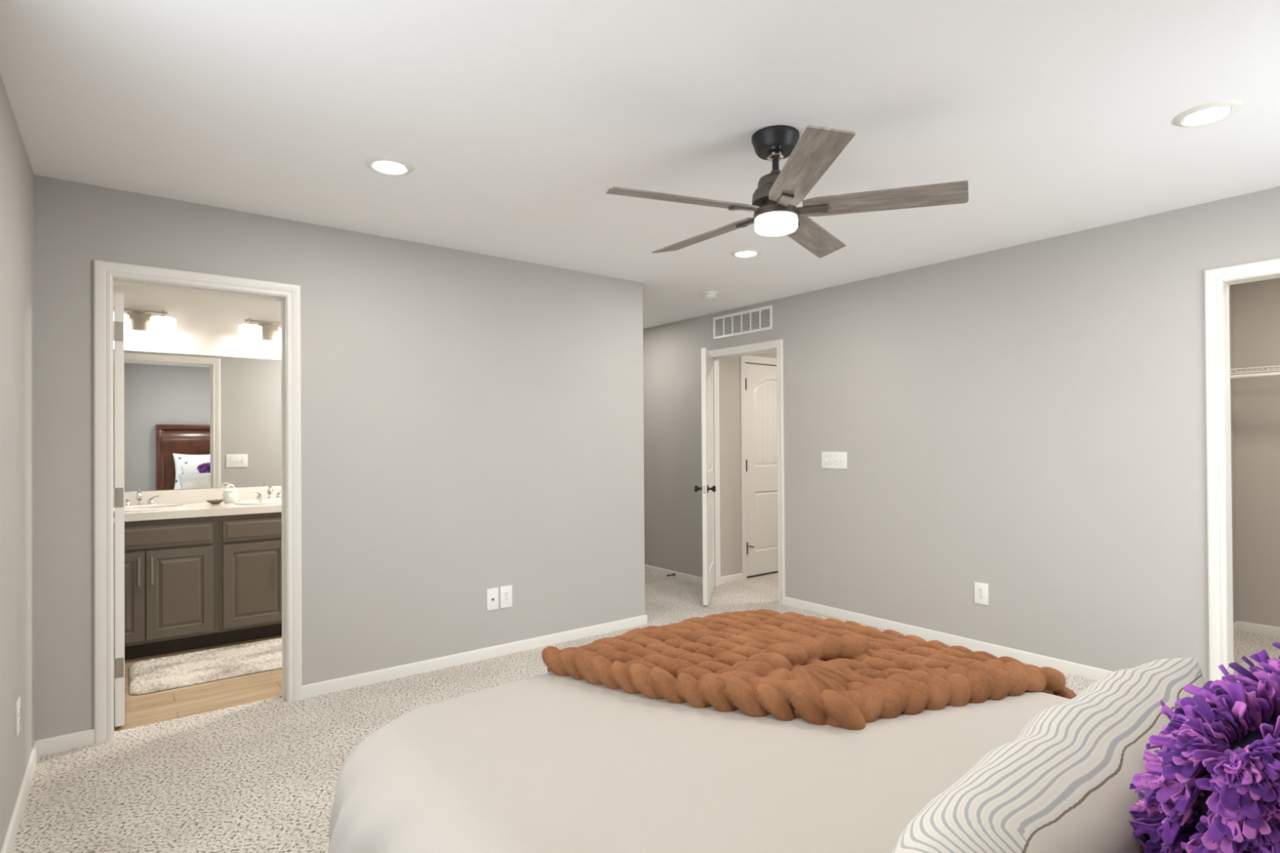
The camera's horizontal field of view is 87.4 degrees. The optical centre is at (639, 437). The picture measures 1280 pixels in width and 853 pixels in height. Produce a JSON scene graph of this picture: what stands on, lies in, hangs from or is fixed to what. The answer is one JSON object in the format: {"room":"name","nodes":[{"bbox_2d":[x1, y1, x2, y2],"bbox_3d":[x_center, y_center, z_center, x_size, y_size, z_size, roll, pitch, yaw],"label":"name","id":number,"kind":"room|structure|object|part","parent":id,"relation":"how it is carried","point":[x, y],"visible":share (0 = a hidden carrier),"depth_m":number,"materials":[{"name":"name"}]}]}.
{"room":"bedroom","nodes":[
{"label":"bedroom","id":0,"kind":"room"},
{"bbox_2d":[0,74,34,852],"bbox_3d":[-1.263,0.123,1.055,0.115,2.500,4.341,0,0,-38],"label":"wall","id":1,"kind":"structure","parent":0,"point":[16,173],"depth_m":2.31,"materials":[{"name":"paint"}]},
{"bbox_2d":[15,696,21,737],"bbox_3d":[-2.180,0.977,2.349,0.009,0.118,0.074,0,0,-38],"label":"outlet plate","id":2,"kind":"object","parent":1,"relation":"attached to","point":[18,708],"visible":1,"depth_m":2.33,"materials":[{"name":"white plastic"}]},
{"bbox_2d":[18,705,21,715],"bbox_3d":[-2.179,0.958,2.351,0.004,0.033,0.033,0,0,-38],"label":"receptacle","id":3,"kind":"object","parent":2,"relation":"attached to","point":[20,708],"depth_m":2.34,"materials":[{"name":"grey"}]},
{"bbox_2d":[0,740,38,852],"bbox_3d":[-1.240,1.282,1.132,0.013,0.064,4.226,0,0,-38],"label":"baseboard","id":4,"kind":"structure","parent":1,"relation":"attached to","point":[11,836],"depth_m":2.34,"materials":[{"name":"white wood"}]},
{"bbox_2d":[113,283,280,492],"bbox_3d":[-2.525,0.157,5.257,3.242,2.500,0.115,0,0,-38],"label":"wall","id":5,"kind":"structure","parent":0,"point":[207,323],"depth_m":4.75,"materials":[{"name":"white paint"}]},
{"bbox_2d":[113,306,176,334],"bbox_3d":[-3.333,-0.790,4.459,0.402,0.158,0.181,0,0,-38],"label":"vanity light","id":6,"kind":"object","parent":5,"relation":"attached to","point":[135,319],"visible":0.67,"depth_m":4.50,"materials":[{"name":"white glass"}]},
{"bbox_3d":[-3.424,-0.762,4.367,0.146,0.102,0.146,0,0,-38],"label":"lamp shade","id":7,"kind":"part","parent":6,"relation":"part of","materials":[{"name":"white glass"}]},
{"bbox_3d":[-3.221,-0.763,4.523,0.146,0.102,0.146,0,0,-38],"label":"lamp shade","id":8,"kind":"part","parent":6,"relation":"part of","materials":[{"name":"white glass"}]},
{"bbox_2d":[113,349,281,491],"bbox_3d":[-3.046,-0.115,4.782,1.584,0.945,0.006,0,0,-38],"label":"wall mirror","id":9,"kind":"object","parent":5,"relation":"attached to","point":[192,421],"visible":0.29,"depth_m":4.73,"materials":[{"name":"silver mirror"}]},
{"bbox_2d":[124,485,281,504],"bbox_3d":[-3.039,0.408,4.772,1.596,0.095,0.021,0,0,-38],"label":"backsplash","id":10,"kind":"structure","parent":5,"relation":"attached to","point":[191,495],"depth_m":4.69,"materials":[{"name":"white stone"}]},
{"bbox_2d":[239,318,280,342],"bbox_3d":[-2.723,-0.792,4.929,0.402,0.158,0.181,0,0,-38],"label":"vanity light","id":11,"kind":"object","parent":5,"relation":"attached to","point":[264,330],"visible":0.57,"depth_m":4.90,"materials":[{"name":"white glass"}]},
{"bbox_3d":[-2.814,-0.763,4.837,0.146,0.102,0.146,0,0,-38],"label":"lamp shade","id":12,"kind":"part","parent":11,"relation":"part of","materials":[{"name":"white glass"}]},
{"bbox_3d":[-2.611,-0.764,4.993,0.146,0.102,0.146,0,0,-38],"label":"lamp shade","id":13,"kind":"part","parent":11,"relation":"part of","materials":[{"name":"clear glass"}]},
{"bbox_2d":[34,174,644,740],"bbox_3d":[-1.338,0.141,3.809,3.357,2.500,0.115,0,0,-38],"label":"wall","id":14,"kind":"structure","parent":0,"point":[472,424],"depth_m":3.73,"materials":[{"name":"paint"}]},
{"bbox_2d":[113,285,124,727],"bbox_3d":[-2.620,0.314,3.321,0.097,2.020,0.688,0,0,-38],"label":"door","id":15,"kind":"structure","parent":14,"relation":"in","point":[118,322],"depth_m":3.07,"materials":[{"name":"white wood"}]},
{"bbox_2d":[93,259,302,744],"bbox_3d":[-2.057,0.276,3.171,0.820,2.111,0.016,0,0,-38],"label":"trim","id":16,"kind":"structure","parent":14,"relation":"attached to","point":[104,271],"depth_m":2.96,"materials":[{"name":"white wood"}]},
{"bbox_2d":[35,614,647,756],"bbox_3d":[-1.240,1.298,3.790,3.255,0.064,0.013,0,0,-38],"label":"baseboard","id":17,"kind":"structure","parent":14,"relation":"attached to","point":[84,738],"depth_m":3.79,"materials":[{"name":"white wood"}]},
{"bbox_2d":[486,587,498,610],"bbox_3d":[-0.892,0.978,4.061,0.076,0.130,0.014,0,0,-38],"label":"cable plate","id":18,"kind":"object","parent":14,"relation":"attached to","point":[492,594],"visible":1,"depth_m":4.06,"materials":[{"name":"white plastic"}]},
{"bbox_2d":[500,585,512,608],"bbox_3d":[-0.823,0.977,4.118,0.080,0.132,0.009,0,0,-38],"label":"outlet plate","id":19,"kind":"object","parent":14,"relation":"attached to","point":[505,591],"visible":1,"depth_m":4.11,"materials":[{"name":"white plastic"}]},
{"bbox_2d":[503,591,509,596],"bbox_3d":[-0.821,0.958,4.117,0.033,0.033,0.004,0,0,-38],"label":"receptacle","id":20,"kind":"object","parent":19,"relation":"attached to","point":[506,593],"depth_m":4.11,"materials":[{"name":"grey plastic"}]},
{"bbox_2d":[503,597,509,602],"bbox_3d":[-0.821,0.997,4.116,0.033,0.033,0.004,0,0,-38],"label":"receptacle","id":21,"kind":"object","parent":19,"relation":"attached to","point":[505,599],"depth_m":4.11,"materials":[{"name":"white plastic"}]},
{"bbox_2d":[0,0,1279,328],"bbox_3d":[0.739,-1.173,3.874,6.900,0.100,6.513,0,0,-38],"label":"ceiling","id":22,"kind":"structure","parent":0,"point":[515,121],"depth_m":2.32,"materials":[{"name":"white paint"}]},
{"bbox_2d":[364,155,413,175],"bbox_3d":[-1.028,-1.113,2.749,0.192,0.010,0.192,0,0,-38],"label":"recessed light","id":23,"kind":"object","parent":22,"relation":"in","point":[386,165],"visible":1,"depth_m":2.73,"materials":[{"name":"white plastic"}]},
{"bbox_2d":[702,291,718,299],"bbox_3d":[0.538,-1.092,5.141,0.124,0.043,0.124,0,0,-38],"label":"smoke detector","id":24,"kind":"object","parent":22,"relation":"attached to","point":[707,295],"visible":1,"depth_m":5.10,"materials":[{"name":"white plastic"}]},
{"bbox_2d":[729,248,762,257],"bbox_3d":[0.643,-1.115,4.056,0.192,0.010,0.192,0,0,-38],"label":"recessed light","id":25,"kind":"object","parent":22,"relation":"in","point":[745,252],"visible":1,"depth_m":4.03,"materials":[{"name":"white plastic"}]},
{"bbox_2d":[605,124,968,257],"bbox_3d":[0.473,-0.949,2.533,1.280,0.357,1.239,0,0,-38],"label":"ceiling fan","id":26,"kind":"object","parent":22,"relation":"hanging from","point":[776,197],"visible":1,"depth_m":2.41,"materials":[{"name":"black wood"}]},
{"bbox_3d":[0.149,-0.845,2.373,0.567,0.006,0.132,0,13,-20],"label":"blade","id":27,"kind":"part","parent":26,"relation":"part of","materials":[{"name":"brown wood"}]},
{"bbox_3d":[0.275,-0.844,2.804,0.132,0.006,0.567,-16,9,-37],"label":"blade","id":28,"kind":"part","parent":26,"relation":"part of","materials":[{"name":"grey wood"}]},
{"bbox_3d":[0.508,-0.795,2.502,0.159,0.050,0.159,0,0,-38],"label":"lamp shade","id":29,"kind":"part","parent":26,"relation":"part of","materials":[{"name":"white glass"}]},
{"bbox_3d":[0.519,-0.849,2.121,0.132,0.006,0.567,13,-1,-2],"label":"blade","id":30,"kind":"part","parent":26,"relation":"part of","materials":[{"name":"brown wood"}]},
{"bbox_3d":[0.723,-0.846,2.817,0.132,0.006,0.567,-16,-9,33],"label":"blade","id":31,"kind":"part","parent":26,"relation":"part of","materials":[{"name":"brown wood"}]},
{"bbox_3d":[0.874,-0.850,2.395,0.567,0.006,0.132,0,-13,16],"label":"blade","id":32,"kind":"part","parent":26,"relation":"part of","materials":[{"name":"brown wood"}]},
{"bbox_2d":[1171,99,1243,127],"bbox_3d":[1.994,-1.135,2.355,0.192,0.010,0.192,0,0,-38],"label":"recessed light","id":33,"kind":"object","parent":22,"relation":"in","point":[1212,112],"visible":1,"depth_m":2.34,"materials":[{"name":"white plastic"}]},
{"bbox_2d":[12,570,1279,852],"bbox_3d":[0.715,1.347,3.828,6.600,0.060,6.313,0,0,-38],"label":"floor","id":34,"kind":"structure","parent":0,"point":[261,776],"depth_m":2.82,"materials":[{"name":"carpet"}]},
{"bbox_2d":[113,515,218,659],"bbox_3d":[-3.165,0.926,4.276,0.754,0.840,0.642,0,0,-38],"label":"vanity cabinet","id":35,"kind":"object","parent":34,"relation":"on","point":[171,566],"visible":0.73,"depth_m":4.13,"materials":[{"name":"brown wood"}]},
{"bbox_3d":[-3.136,0.957,3.948,0.345,0.537,0.019,0,0,-38],"label":"cabinet door","id":36,"kind":"part","parent":35,"relation":"part of","materials":[{"name":"brown"}]},
{"bbox_3d":[-3.006,0.803,4.016,0.012,0.170,0.034,0,0,-38],"label":"handle","id":37,"kind":"part","parent":35,"relation":"part of","materials":[{"name":"silver metal"}]},
{"bbox_3d":[-2.955,0.803,4.055,0.012,0.170,0.034,0,0,-38],"label":"handle","id":38,"kind":"part","parent":35,"relation":"part of","materials":[{"name":"silver metal"}]},
{"bbox_3d":[-2.996,0.602,4.056,0.698,0.133,0.025,0,0,-38],"label":"drawer","id":39,"kind":"part","parent":35,"relation":"part of","materials":[{"name":"brown wood"}]},
{"bbox_3d":[-2.856,0.956,4.163,0.345,0.537,0.019,0,0,-38],"label":"cabinet door","id":40,"kind":"part","parent":35,"relation":"part of","materials":[{"name":"brown wood"}]},
{"bbox_2d":[128,638,281,694],"bbox_3d":[-2.465,1.321,3.981,0.917,0.036,0.616,0,0,-38],"label":"bath rug","id":41,"kind":"object","parent":34,"relation":"on","point":[153,675],"visible":0.8,"depth_m":3.85,"materials":[{"name":"beige fabric"}]},
{"bbox_2d":[217,511,281,644],"bbox_3d":[-2.546,0.924,4.753,0.808,0.840,0.642,0,0,-38],"label":"vanity cabinet","id":42,"kind":"object","parent":34,"relation":"on","point":[250,545],"visible":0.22,"depth_m":4.39,"materials":[{"name":"brown wood"}]},
{"bbox_2d":[113,485,281,522],"bbox_3d":[-2.855,0.475,4.532,1.596,0.234,0.624,0,0,-38],"label":"countertop","id":43,"kind":"structure","parent":42,"relation":"on","point":[191,503],"depth_m":4.47,"materials":[{"name":"white stone"}]},
{"bbox_2d":[124,490,159,506],"bbox_3d":[-3.316,0.402,4.432,0.165,0.105,0.162,0,0,7],"label":"sink faucet","id":44,"kind":"object","parent":43,"relation":"on","point":[139,495],"visible":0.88,"depth_m":4.42,"materials":[{"name":"silver metal"}]},
{"bbox_3d":[-3.381,0.413,4.391,0.068,0.060,0.040,0,0,-38],"label":"tap handle","id":45,"kind":"part","parent":44,"relation":"part of","materials":[{"name":"silver metal"}]},
{"bbox_3d":[-3.290,0.397,4.398,0.032,0.095,0.131,0,0,-38],"label":"spout","id":46,"kind":"part","parent":44,"relation":"part of","materials":[{"name":"silver metal"}]},
{"bbox_3d":[-3.260,0.413,4.484,0.068,0.060,0.040,0,0,-38],"label":"tap handle","id":47,"kind":"part","parent":44,"relation":"part of","materials":[{"name":"silver metal"}]},
{"bbox_2d":[113,503,188,511],"bbox_3d":[-3.190,0.517,4.284,0.503,0.152,0.386,0,0,-38],"label":"sink basin","id":48,"kind":"object","parent":43,"relation":"in","point":[160,506],"depth_m":4.38,"materials":[{"name":"white ceramic"}]},
{"bbox_2d":[205,499,225,504],"bbox_3d":[-2.901,0.439,4.577,0.116,0.028,0.087,0,0,-38],"label":"soap dish","id":49,"kind":"object","parent":43,"relation":"on","point":[211,501],"visible":1,"depth_m":4.56,"materials":[{"name":"brown ceramic"}]},
{"bbox_2d":[222,484,238,502],"bbox_3d":[-2.885,0.388,4.716,0.100,0.130,0.100,0,0,-38],"label":"ceramic jar","id":50,"kind":"object","parent":43,"relation":"on","point":[229,495],"visible":0.97,"depth_m":4.68,"materials":[{"name":"white ceramic"}]},
{"bbox_3d":[-2.885,0.350,4.716,0.090,0.054,0.090,0,0,-38],"label":"jar lid","id":51,"kind":"part","parent":50,"relation":"part of","materials":[{"name":"white ceramic"}]},
{"bbox_2d":[234,497,281,504],"bbox_3d":[-2.588,0.516,4.748,0.503,0.152,0.386,0,0,-38],"label":"sink basin","id":52,"kind":"object","parent":43,"relation":"in","point":[276,500],"depth_m":4.75,"materials":[{"name":"white ceramic"}]},
{"bbox_2d":[252,485,281,499],"bbox_3d":[-2.711,0.401,4.897,0.165,0.105,0.162,0,0,7],"label":"sink faucet","id":53,"kind":"object","parent":43,"relation":"on","point":[269,490],"visible":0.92,"depth_m":4.87,"materials":[{"name":"silver metal"}]},
{"bbox_3d":[-2.776,0.412,4.856,0.068,0.060,0.040,0,0,-38],"label":"tap handle","id":54,"kind":"part","parent":53,"relation":"part of","materials":[{"name":"silver metal"}]},
{"bbox_3d":[-2.686,0.396,4.863,0.032,0.095,0.131,0,0,-38],"label":"spout","id":55,"kind":"part","parent":53,"relation":"part of","materials":[{"name":"silver metal"}]},
{"bbox_3d":[-2.656,0.412,4.949,0.068,0.060,0.040,0,0,-38],"label":"tap handle","id":56,"kind":"part","parent":53,"relation":"part of","materials":[{"name":"silver metal"}]},
{"bbox_3d":[-2.377,0.601,4.533,0.760,0.133,0.025,0,0,-38],"label":"drawer","id":57,"kind":"part","parent":42,"relation":"part of","materials":[{"name":"brown wood"}]},
{"bbox_3d":[-2.528,0.956,4.416,0.376,0.537,0.019,0,0,-38],"label":"cabinet door","id":58,"kind":"part","parent":42,"relation":"part of","materials":[{"name":"brown wood"}]},
{"bbox_3d":[0.604,0.506,1.233,1.770,1.592,2.095,0,0,-38],"label":"bed","id":59,"kind":"object","parent":34,"relation":"on","visible":0},
{"bbox_2d":[328,671,1070,852],"bbox_3d":[0.419,0.899,1.494,1.826,0.434,1.956,0,0,-38],"label":"duvet","id":60,"kind":"object","parent":59,"relation":"on","point":[548,762],"visible":0.49,"depth_m":1.40,"materials":[{"name":"beige fabric"}]},
{"bbox_2d":[542,608,1076,729],"bbox_3d":[0.473,0.836,2.006,1.240,0.508,1.305,0,0,-38],"label":"throw blanket","id":61,"kind":"object","parent":60,"relation":"on","point":[788,666],"visible":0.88,"depth_m":1.85,"materials":[{"name":"brown fabric"}]},
{"bbox_2d":[892,657,1205,852],"bbox_3d":[0.560,0.538,0.897,0.840,0.351,0.245,0,0,-36],"label":"striped pillow","id":62,"kind":"object","parent":60,"relation":"on","point":[1062,785],"visible":0.69,"depth_m":0.78,"materials":[{"name":"fabric"}]},
{"bbox_2d":[1128,642,1279,852],"bbox_3d":[0.766,0.422,0.758,0.532,0.471,0.285,0,0,-15],"label":"cushion","id":63,"kind":"object","parent":60,"relation":"on","point":[1212,785],"visible":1,"depth_m":0.66,"materials":[{"name":"purple fabric"}]},
{"bbox_2d":[719,351,776,576],"bbox_3d":[1.429,0.141,6.727,1.928,2.500,0.115,0,0,-38],"label":"wall","id":64,"kind":"structure","parent":0,"point":[729,368],"depth_m":6.20,"materials":[{"name":"beige paint"}]},
{"bbox_2d":[720,573,742,584],"bbox_3d":[2.360,1.285,5.438,1.828,0.064,3.042,0,0,-38],"label":"baseboard","id":65,"kind":"structure","parent":64,"relation":"attached to","point":[736,577],"depth_m":6.18,"materials":[{"name":"white wood"}]},
{"bbox_2d":[739,355,776,580],"bbox_3d":[1.318,0.275,6.557,0.928,2.111,0.016,0,0,-38],"label":"trim","id":66,"kind":"structure","parent":64,"relation":"attached to","point":[743,359],"depth_m":6.29,"materials":[{"name":"white wood"}]},
{"bbox_2d":[745,361,776,366],"bbox_3d":[1.279,0.299,6.608,0.832,2.063,0.117,0,0,-38],"label":"trim","id":67,"kind":"structure","parent":64,"relation":"attached to","point":[745,362],"depth_m":6.51,"materials":[{"name":"white wood"}]},
{"bbox_2d":[745,363,777,576],"bbox_3d":[1.295,0.302,6.576,0.797,2.014,0.171,0,0,-38],"label":"door","id":68,"kind":"structure","parent":64,"relation":"in","point":[761,380],"depth_m":6.46,"materials":[{"name":"white wood"}]},
{"bbox_2d":[643,186,1279,682],"bbox_3d":[1.718,0.126,4.676,0.115,2.500,6.213,0,0,-38],"label":"wall","id":69,"kind":"structure","parent":0,"point":[1026,421],"depth_m":3.99,"materials":[{"name":"paint"}]},
{"bbox_2d":[694,347,715,604],"bbox_3d":[0.575,0.303,5.616,0.171,2.012,0.772,0,0,11],"label":"door","id":70,"kind":"structure","parent":69,"relation":"in","point":[708,488],"depth_m":5.32,"materials":[{"name":"white wood"}]},
{"bbox_3d":[0.465,0.403,5.308,0.068,0.062,0.062,0,0,11],"label":"knob","id":71,"kind":"part","parent":70,"relation":"part of","materials":[{"name":"brown metal"}]},
{"bbox_3d":[0.504,0.405,5.237,0.023,0.065,0.001,0,0,11],"label":"latch plate","id":72,"kind":"part","parent":70,"relation":"part of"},
{"bbox_3d":[0.574,0.303,5.612,0.035,2.012,0.762,0,0,11],"label":"panel","id":73,"kind":"part","parent":70,"relation":"part of","materials":[{"name":"white wood"}]},
{"bbox_3d":[0.566,0.402,5.288,0.068,0.062,0.062,0,0,11],"label":"knob","id":74,"kind":"part","parent":70,"relation":"part of","materials":[{"name":"brown metal"}]},
{"bbox_2d":[712,305,773,339],"bbox_3d":[0.862,-0.975,5.685,0.009,0.194,0.684,0,0,-38],"label":"air vent","id":75,"kind":"object","parent":69,"relation":"in","point":[758,319],"visible":1,"depth_m":5.66,"materials":[{"name":"white metal"}]},
{"bbox_2d":[711,347,776,586],"bbox_3d":[0.914,0.296,5.721,0.117,2.063,0.816,0,0,-38],"label":"trim","id":76,"kind":"structure","parent":69,"relation":"attached to","point":[716,359],"depth_m":6.03,"materials":[{"name":"white wood"}]},
{"bbox_2d":[707,338,785,604],"bbox_3d":[0.862,0.272,5.681,0.016,2.111,0.912,0,0,-38],"label":"trim","id":77,"kind":"structure","parent":69,"relation":"attached to","point":[778,344],"depth_m":5.34,"materials":[{"name":"white wood"}]},
{"bbox_2d":[821,451,847,468],"bbox_3d":[1.436,0.164,4.934,0.018,0.124,0.223,0,0,-38],"label":"switch plate","id":78,"kind":"object","parent":69,"relation":"attached to","point":[829,460],"visible":1,"depth_m":4.93,"materials":[{"name":"white plastic"}]},
{"bbox_2d":[644,564,1112,679],"bbox_3d":[1.710,1.284,4.585,0.013,0.064,6.098,0,0,-38],"label":"baseboard","id":79,"kind":"structure","parent":69,"relation":"attached to","point":[1075,668],"depth_m":4.32,"materials":[{"name":"white wood"}]},
{"bbox_2d":[974,582,988,605],"bbox_3d":[2.088,0.952,4.096,0.009,0.130,0.084,0,0,-38],"label":"outlet plate","id":80,"kind":"object","parent":69,"relation":"attached to","point":[981,589],"visible":1,"depth_m":4.09,"materials":[{"name":"white plastic"}]},
{"bbox_2d":[977,587,983,593],"bbox_3d":[2.087,0.933,4.095,0.004,0.033,0.033,0,0,-38],"label":"receptacle","id":81,"kind":"object","parent":80,"relation":"attached to","point":[980,590],"depth_m":4.09,"materials":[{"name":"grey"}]},
{"bbox_2d":[977,594,983,599],"bbox_3d":[2.087,0.972,4.094,0.004,0.033,0.033,0,0,-38],"label":"receptacle","id":82,"kind":"object","parent":80,"relation":"attached to","point":[980,596],"depth_m":4.09,"materials":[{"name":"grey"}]},
{"bbox_2d":[1204,257,1279,681],"bbox_3d":[3.021,0.241,2.877,0.016,2.111,0.910,0,0,-38],"label":"trim","id":83,"kind":"structure","parent":69,"relation":"attached to","point":[1214,277],"depth_m":3.21,"materials":[{"name":"white wood"}]},
{"bbox_2d":[1222,272,1279,674],"bbox_3d":[3.073,0.265,2.917,0.117,2.063,0.814,0,0,-38],"label":"trim","id":84,"kind":"structure","parent":69,"relation":"attached to","point":[1225,284],"depth_m":3.22,"materials":[{"name":"white wood"}]},
{"bbox_2d":[1229,284,1236,622],"bbox_3d":[3.376,0.112,4.099,1.808,2.500,0.110,0,0,-38],"label":"wall","id":85,"kind":"structure","parent":0,"point":[1231,286],"depth_m":4.50,"materials":[{"name":"beige paint"}]},
{"bbox_2d":[1232,277,1279,626],"bbox_3d":[4.561,0.103,3.944,0.120,2.500,1.583,0,0,-38],"label":"wall","id":86,"kind":"structure","parent":0,"point":[1256,304],"depth_m":4.44,"materials":[{"name":"beige paint"}]},
{"bbox_2d":[1230,365,1279,378],"bbox_3d":[4.375,-0.421,3.812,0.325,0.080,1.572,0,0,-38],"label":"wire shelf","id":87,"kind":"object","parent":86,"relation":"attached to","point":[1242,371],"visible":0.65,"depth_m":4.24,"materials":[{"name":"white metal"}]},
{"bbox_3d":[4.265,-0.399,3.717,0.026,0.026,1.556,0,0,-38],"label":"hanging rail","id":88,"kind":"part","parent":87,"relation":"part of","materials":[{"name":"white metal"}]},
{"bbox_2d":[1233,620,1279,637],"bbox_3d":[3.852,1.262,3.385,1.688,0.064,1.583,0,0,-38],"label":"baseboard","id":89,"kind":"structure","parent":86,"relation":"attached to","point":[1263,629],"depth_m":4.44,"materials":[{"name":"white wood"}]}
]}

